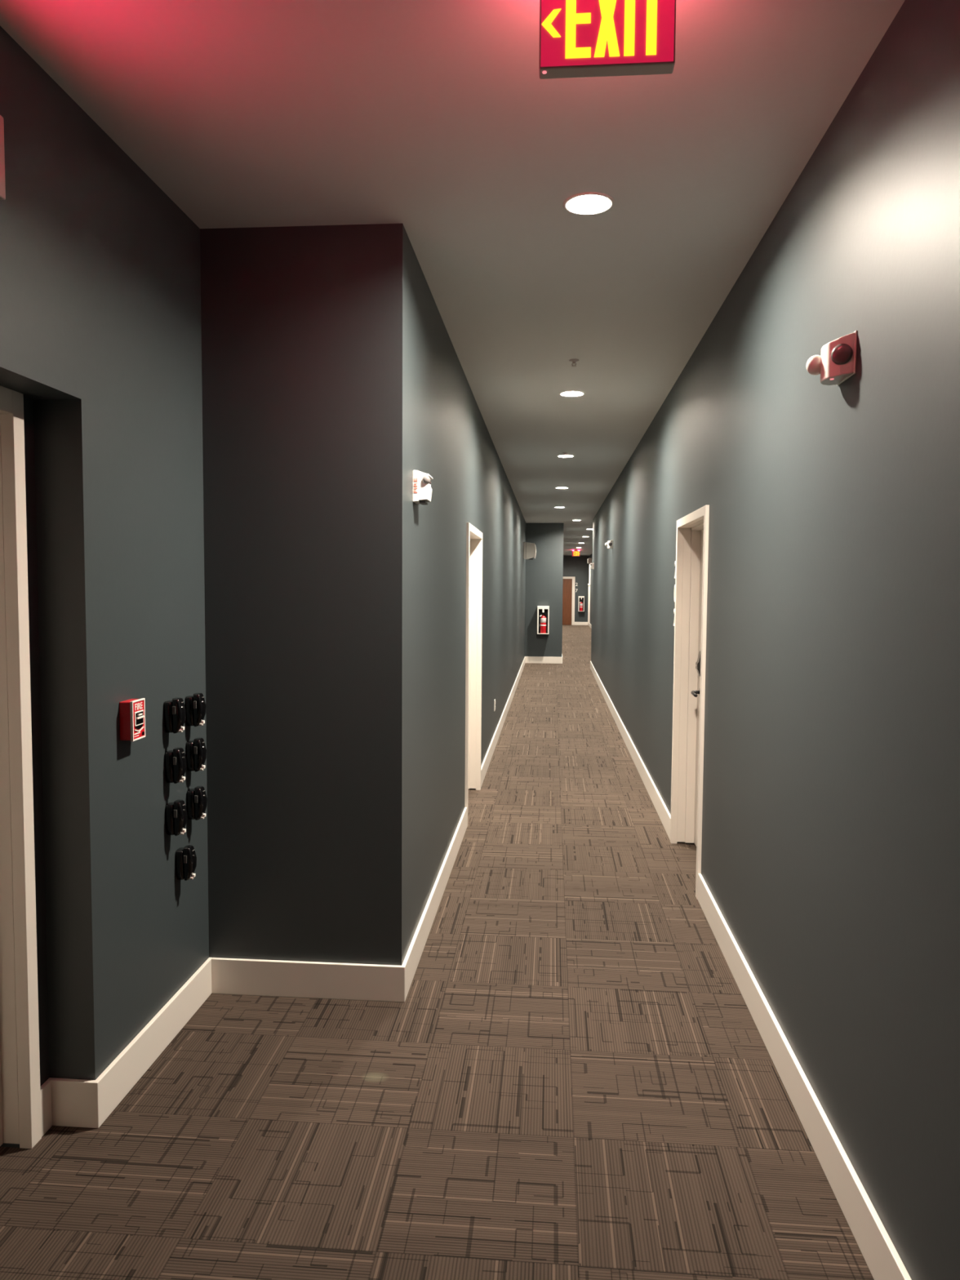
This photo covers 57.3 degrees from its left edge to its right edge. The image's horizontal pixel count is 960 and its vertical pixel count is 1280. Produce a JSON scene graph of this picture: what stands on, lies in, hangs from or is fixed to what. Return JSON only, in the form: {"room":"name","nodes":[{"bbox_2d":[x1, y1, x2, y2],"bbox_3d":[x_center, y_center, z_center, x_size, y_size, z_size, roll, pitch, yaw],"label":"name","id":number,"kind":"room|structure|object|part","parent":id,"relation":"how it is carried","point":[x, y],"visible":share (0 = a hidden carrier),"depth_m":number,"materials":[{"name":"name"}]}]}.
{"room":"building corridor","nodes":[
{"label":"building corridor","id":0,"kind":"room"},
{"bbox_2d":[0,26,208,1147],"bbox_3d":[-1.613,0.141,-0.175,0.446,3.018,7.770,1,4,5],"label":"wall","id":1,"kind":"structure","parent":0,"point":[100,325],"depth_m":2.68,"materials":[{"name":"paint"}]},
{"bbox_2d":[0,115,5,199],"bbox_3d":[-1.176,-1.153,1.978,0.045,0.195,0.290,1,4,5],"label":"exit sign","id":2,"kind":"object","parent":1,"relation":"attached to","point":[2,186],"visible":1,"depth_m":2.11,"materials":[{"name":"red plastic"}]},
{"bbox_2d":[0,385,41,1148],"bbox_3d":[-1.437,0.424,2.043,0.193,2.185,1.033,1,4,5],"label":"door","id":3,"kind":"structure","parent":1,"relation":"in","point":[20,1060],"depth_m":2.52,"materials":[{"name":"white paint"}]},
{"bbox_2d":[40,1080,52,1137],"bbox_3d":[-1.313,1.411,2.643,0.016,0.144,0.058,1,4,5],"label":"baseboard","id":4,"kind":"structure","parent":1,"relation":"attached to","point":[46,1088],"depth_m":2.64,"materials":[{"name":"white paint"}]},
{"bbox_2d":[46,1077,95,1128],"bbox_3d":[-1.243,1.410,2.674,0.150,0.144,0.016,1,4,5],"label":"baseboard","id":5,"kind":"structure","parent":1,"relation":"attached to","point":[72,1100],"depth_m":2.67,"materials":[{"name":"white paint"}]},
{"bbox_2d":[119,697,145,741],"bbox_3d":[-1.119,0.257,2.833,0.053,0.128,0.086,1,4,5],"label":"alarm pull station","id":6,"kind":"object","parent":1,"relation":"attached to","point":[131,711],"visible":1,"depth_m":2.80,"materials":[{"name":"red plastic"}]},
{"bbox_3d":[-1.104,0.257,2.832,0.008,0.128,0.086,1,4,5],"label":"border trim","id":7,"kind":"part","parent":6,"relation":"part of","materials":[{"name":"plastic"}]},
{"bbox_3d":[-1.104,0.257,2.832,0.005,0.118,0.076,1,4,5],"label":"plate","id":8,"kind":"part","parent":6,"relation":"part of","materials":[{"name":"red plastic"}]},
{"bbox_2d":[93,957,212,1128],"bbox_3d":[-1.128,1.384,3.110,0.016,0.144,0.905,1,4,5],"label":"baseboard","id":9,"kind":"structure","parent":1,"relation":"attached to","point":[118,1078],"depth_m":3.00,"materials":[{"name":"white paint"}]},
{"bbox_2d":[164,697,186,733],"bbox_3d":[-1.088,0.270,3.134,0.067,0.126,0.055,1,4,5],"label":"box","id":10,"kind":"object","parent":1,"relation":"attached to","point":[175,711],"visible":1,"depth_m":3.11,"materials":[{"name":"black plastic"}]},
{"bbox_2d":[164,747,186,783],"bbox_3d":[-1.089,0.451,3.145,0.067,0.126,0.055,1,4,5],"label":"box","id":11,"kind":"object","parent":1,"relation":"attached to","point":[175,762],"visible":1,"depth_m":3.12,"materials":[{"name":"black plastic"}]},
{"bbox_2d":[165,800,186,835],"bbox_3d":[-1.090,0.641,3.156,0.067,0.126,0.055,1,4,5],"label":"box","id":12,"kind":"object","parent":1,"relation":"attached to","point":[175,811],"visible":1,"depth_m":3.13,"materials":[{"name":"black plastic"}]},
{"bbox_2d":[175,844,196,880],"bbox_3d":[-1.085,0.826,3.246,0.067,0.126,0.055,1,4,5],"label":"box","id":13,"kind":"object","parent":1,"relation":"attached to","point":[185,857],"visible":1,"depth_m":3.22,"materials":[{"name":"black plastic"}]},
{"bbox_2d":[185,693,205,726],"bbox_3d":[-1.073,0.264,3.316,0.067,0.126,0.055,1,4,5],"label":"box","id":14,"kind":"object","parent":1,"relation":"attached to","point":[195,704],"visible":1,"depth_m":3.29,"materials":[{"name":"black plastic"}]},
{"bbox_2d":[186,737,206,772],"bbox_3d":[-1.074,0.436,3.327,0.067,0.126,0.055,1,4,5],"label":"box","id":15,"kind":"object","parent":1,"relation":"attached to","point":[196,750],"visible":0.99,"depth_m":3.30,"materials":[{"name":"black plastic"}]},
{"bbox_2d":[186,786,207,820],"bbox_3d":[-1.075,0.622,3.338,0.067,0.126,0.055,1,4,5],"label":"box","id":16,"kind":"object","parent":1,"relation":"attached to","point":[197,799],"visible":1,"depth_m":3.32,"materials":[{"name":"black plastic"}]},
{"bbox_2d":[200,223,411,965],"bbox_3d":[-0.687,-0.079,3.541,0.789,3.018,0.200,1,4,5],"label":"wall","id":17,"kind":"structure","parent":0,"point":[306,330],"depth_m":3.44,"materials":[{"name":"paint"}]},
{"bbox_2d":[211,957,405,1002],"bbox_3d":[-0.690,1.362,3.519,0.789,0.144,0.016,1,4,5],"label":"baseboard","id":18,"kind":"structure","parent":17,"relation":"attached to","point":[278,978],"depth_m":3.51,"materials":[{"name":"white paint"}]},
{"bbox_2d":[0,624,874,1279],"bbox_3d":[1.397,0.616,17.161,4.400,0.001,42.700,1,4,5],"label":"floor","id":19,"kind":"structure","parent":0,"point":[574,1077],"depth_m":2.77,"materials":[{"name":"carpet"}]},
{"bbox_2d":[0,0,905,555],"bbox_3d":[1.418,-2.396,16.978,4.400,0.001,42.700,1,4,5],"label":"ceiling","id":20,"kind":"structure","parent":0,"point":[437,119],"depth_m":2.74,"materials":[{"name":"paint"}]},
{"bbox_2d":[556,454,574,457],"bbox_3d":[0.896,-1.960,9.171,0.184,0.082,0.184,1,4,5],"label":"recessed light","id":21,"kind":"object","parent":20,"relation":"in","point":[559,455],"visible":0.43,"depth_m":9.22,"materials":[{"name":"white plastic"}]},
{"bbox_2d":[559,391,585,396],"bbox_3d":[0.652,-1.781,6.212,0.184,0.082,0.184,1,4,5],"label":"recessed light","id":22,"kind":"object","parent":20,"relation":"in","point":[566,393],"visible":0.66,"depth_m":6.27,"materials":[{"name":"white plastic"}]},
{"bbox_2d":[568,359,578,367],"bbox_3d":[0.568,-1.671,5.301,0.060,0.038,0.060,1,4,5],"label":"sprinkler head","id":23,"kind":"object","parent":20,"relation":"attached to","point":[574,361],"visible":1,"depth_m":5.29},
{"bbox_2d":[572,549,579,556],"bbox_3d":[3.512,-3.182,32.108,0.288,0.245,0.060,1,4,5],"label":"exit sign","id":24,"kind":"object","parent":20,"relation":"hanging from","point":[575,553],"visible":1,"depth_m":32.09,"materials":[{"name":"red"}]},
{"bbox_3d":[3.510,-3.163,32.088,0.280,0.197,0.002,1,4,5],"label":"panel","id":25,"kind":"part","parent":24,"relation":"part of","materials":[{"name":"plastic"}]},
{"bbox_2d":[562,191,614,215],"bbox_3d":[0.389,-1.595,3.134,0.184,0.082,0.184,1,4,5],"label":"recessed light","id":26,"kind":"object","parent":20,"relation":"in","point":[588,203],"visible":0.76,"depth_m":3.18,"materials":[{"name":"white plastic"}]},
{"bbox_2d":[573,195,604,203],"bbox_3d":[0.389,-1.588,3.134,0.144,0.027,0.144,1,4,5],"label":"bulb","id":27,"kind":"object","parent":26,"relation":"attached to","point":[588,198],"depth_m":3.15,"materials":[{"name":"white"}]},
{"bbox_2d":[538,0,675,79],"bbox_3d":[0.272,-1.352,1.882,0.288,0.262,0.060,1,4,5],"label":"exit sign","id":28,"kind":"object","parent":20,"relation":"hanging from","point":[579,38],"visible":1,"depth_m":1.86,"materials":[{"name":"red plastic"}]},
{"bbox_2d":[409,245,525,944],"bbox_3d":[0.206,-0.552,11.386,0.300,3.018,15.614,1,4,5],"label":"wall","id":29,"kind":"structure","parent":0,"point":[451,442],"depth_m":4.86,"materials":[{"name":"paint"}]},
{"bbox_2d":[413,470,433,505],"bbox_3d":[-0.237,-0.638,3.678,0.072,0.135,0.126,1,4,5],"label":"fire alarm strobe","id":30,"kind":"object","parent":29,"relation":"attached to","point":[422,490],"visible":1,"depth_m":3.63,"materials":[{"name":"white plastic"}]},
{"bbox_2d":[419,501,427,505],"bbox_3d":[-0.237,-0.575,3.686,0.026,0.008,0.080,1,4,5],"label":"speaker grille","id":31,"kind":"object","parent":30,"relation":"attached to","point":[424,503],"depth_m":3.66,"materials":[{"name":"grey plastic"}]},
{"bbox_2d":[401,807,466,998],"bbox_3d":[-0.201,1.290,4.754,0.016,0.144,2.530,1,4,5],"label":"baseboard","id":32,"kind":"structure","parent":29,"relation":"attached to","point":[412,957],"depth_m":4.27,"materials":[{"name":"white paint"}]},
{"bbox_2d":[464,522,482,826],"bbox_3d":[-0.131,0.213,6.537,0.198,2.078,1.160,1,4,5],"label":"door","id":33,"kind":"structure","parent":29,"relation":"in","point":[473,535],"depth_m":7.04,"materials":[{"name":"white paint"}]},
{"bbox_2d":[480,656,525,786],"bbox_3d":[0.488,0.786,13.097,0.016,0.144,11.924,1,4,5],"label":"baseboard","id":34,"kind":"structure","parent":29,"relation":"attached to","point":[484,766],"depth_m":9.50,"materials":[{"name":"white paint"}]},
{"bbox_2d":[523,542,536,559],"bbox_3d":[0.997,-1.774,17.502,0.244,0.338,0.304,1,4,5],"label":"wall sconce","id":35,"kind":"object","parent":29,"relation":"attached to","point":[530,548],"depth_m":17.36,"materials":[{"name":"white plastic"}]},
{"bbox_2d":[524,523,563,657],"bbox_3d":[1.388,-1.008,19.008,0.802,3.018,0.200,1,4,5],"label":"wall","id":36,"kind":"structure","parent":0,"point":[544,573],"depth_m":18.90,"materials":[{"name":"paint"}]},
{"bbox_2d":[537,605,549,634],"bbox_3d":[1.357,-0.429,18.855,0.250,0.600,0.180,1,4,5],"label":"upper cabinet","id":37,"kind":"object","parent":36,"relation":"attached to","point":[540,609],"visible":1,"depth_m":18.79,"materials":[{"name":"white plastic"}]},
{"bbox_2d":[538,611,546,633],"bbox_3d":[1.347,-0.377,18.855,0.160,0.478,0.134,1,4,5],"label":"fire extinguisher","id":38,"kind":"object","parent":37,"relation":"in","point":[542,625],"visible":1,"depth_m":18.81,"materials":[{"name":"red metal"}]},
{"bbox_2d":[525,656,562,663],"bbox_3d":[1.385,0.433,18.987,0.802,0.144,0.016,1,4,5],"label":"baseboard","id":39,"kind":"structure","parent":36,"relation":"attached to","point":[540,660],"depth_m":18.98,"materials":[{"name":"white paint"}]},
{"bbox_2d":[563,555,589,622],"bbox_3d":[3.859,-2.165,38.252,1.958,3.018,0.200,1,4,5],"label":"wall","id":40,"kind":"structure","parent":0,"point":[578,567],"depth_m":38.09,"materials":[{"name":"paint"}]},
{"bbox_2d":[562,576,575,625],"bbox_3d":[3.527,-1.706,38.228,1.195,2.100,0.106,1,4,5],"label":"door","id":41,"kind":"structure","parent":40,"relation":"in","point":[568,585],"depth_m":38.20,"materials":[{"name":"brown paint"}]},
{"bbox_2d":[577,595,584,611],"bbox_3d":[4.392,-1.569,38.053,0.250,0.660,0.180,1,4,5],"label":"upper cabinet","id":42,"kind":"object","parent":40,"relation":"attached to","point":[580,597],"visible":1,"depth_m":38.11,"materials":[{"name":"white plastic"}]},
{"bbox_2d":[578,600,582,611],"bbox_3d":[4.377,-1.487,38.056,0.160,0.478,0.134,1,4,5],"label":"fire extinguisher","id":43,"kind":"object","parent":42,"relation":"in","point":[580,607],"visible":1,"depth_m":38.01,"materials":[{"name":"red metal"}]},
{"bbox_2d":[574,622,587,625],"bbox_3d":[4.407,-0.717,38.185,0.589,0.144,0.016,1,4,5],"label":"baseboard","id":44,"kind":"structure","parent":40,"relation":"attached to","point":[575,623],"depth_m":38.18,"materials":[{"name":"white paint"}]},
{"bbox_2d":[589,553,592,624],"bbox_3d":[4.031,-1.528,27.822,0.300,3.018,20.600,1,4,5],"label":"wall","id":45,"kind":"structure","parent":0,"point":[590,555],"depth_m":36.02,"materials":[{"name":"paint"}]},
{"bbox_2d":[587,564,591,622],"bbox_3d":[4.574,-1.946,36.824,0.095,2.476,0.190,1,4,5],"label":"trim","id":46,"kind":"structure","parent":45,"relation":"attached to","point":[588,584],"depth_m":36.78,"materials":[{"name":"white paint"}]},
{"bbox_2d":[587,558,591,563],"bbox_3d":[4.470,-3.230,35.764,0.160,0.215,0.280,1,4,5],"label":"wall box","id":47,"kind":"object","parent":45,"relation":"attached to","point":[589,560],"visible":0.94,"depth_m":35.62,"materials":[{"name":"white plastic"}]},
{"bbox_2d":[591,0,959,1279],"bbox_3d":[1.514,-0.263,6.795,0.300,3.018,22.200,1,4,5],"label":"wall","id":48,"kind":"structure","parent":0,"point":[830,845],"depth_m":2.39,"materials":[{"name":"paint"}]},
{"bbox_2d":[590,562,594,569],"bbox_3d":[2.187,-1.444,17.128,0.072,0.135,0.126,1,4,5],"label":"fire alarm strobe","id":49,"kind":"object","parent":48,"relation":"attached to","point":[592,566],"visible":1,"depth_m":17.07,"materials":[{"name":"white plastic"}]},
{"bbox_2d":[604,539,613,548],"bbox_3d":[1.735,-1.289,11.810,0.102,0.118,0.148,1,4,5],"label":"emergency light","id":50,"kind":"object","parent":48,"relation":"attached to","point":[609,544],"visible":1,"depth_m":11.76,"materials":[{"name":"white plastic"}]},
{"bbox_2d":[590,661,670,839],"bbox_3d":[1.754,0.872,11.827,0.016,0.144,12.285,1,4,5],"label":"baseboard","id":51,"kind":"structure","parent":48,"relation":"attached to","point":[664,814],"depth_m":7.75,"materials":[{"name":"white paint"}]},
{"bbox_2d":[670,505,709,898],"bbox_3d":[1.298,0.309,5.119,0.193,2.078,1.070,1,4,5],"label":"door","id":52,"kind":"structure","parent":48,"relation":"in","point":[692,529],"depth_m":5.58,"materials":[{"name":"white paint"}]},
{"bbox_3d":[1.334,0.327,5.390,0.066,0.054,0.150,1,4,5],"label":"handle","id":53,"kind":"part","parent":52,"relation":"part of","materials":[{"name":"black metal"}]},
{"bbox_2d":[697,873,911,1279],"bbox_3d":[0.798,1.571,0.253,0.016,0.144,8.845,1,4,5],"label":"baseboard","id":54,"kind":"structure","parent":48,"relation":"attached to","point":[883,1261],"depth_m":2.59,"materials":[{"name":"white paint"}]},
{"bbox_2d":[805,330,857,385],"bbox_3d":[0.960,-0.771,2.416,0.102,0.118,0.148,1,4,5],"label":"emergency light","id":55,"kind":"object","parent":48,"relation":"attached to","point":[837,363],"visible":1,"depth_m":2.37,"materials":[{"name":"white plastic"}]},
{"bbox_3d":[1.008,-0.773,2.413,0.005,0.113,0.146,1,4,5],"label":"plate","id":56,"kind":"part","parent":55,"relation":"part of","materials":[{"name":"white plastic"}]}
]}

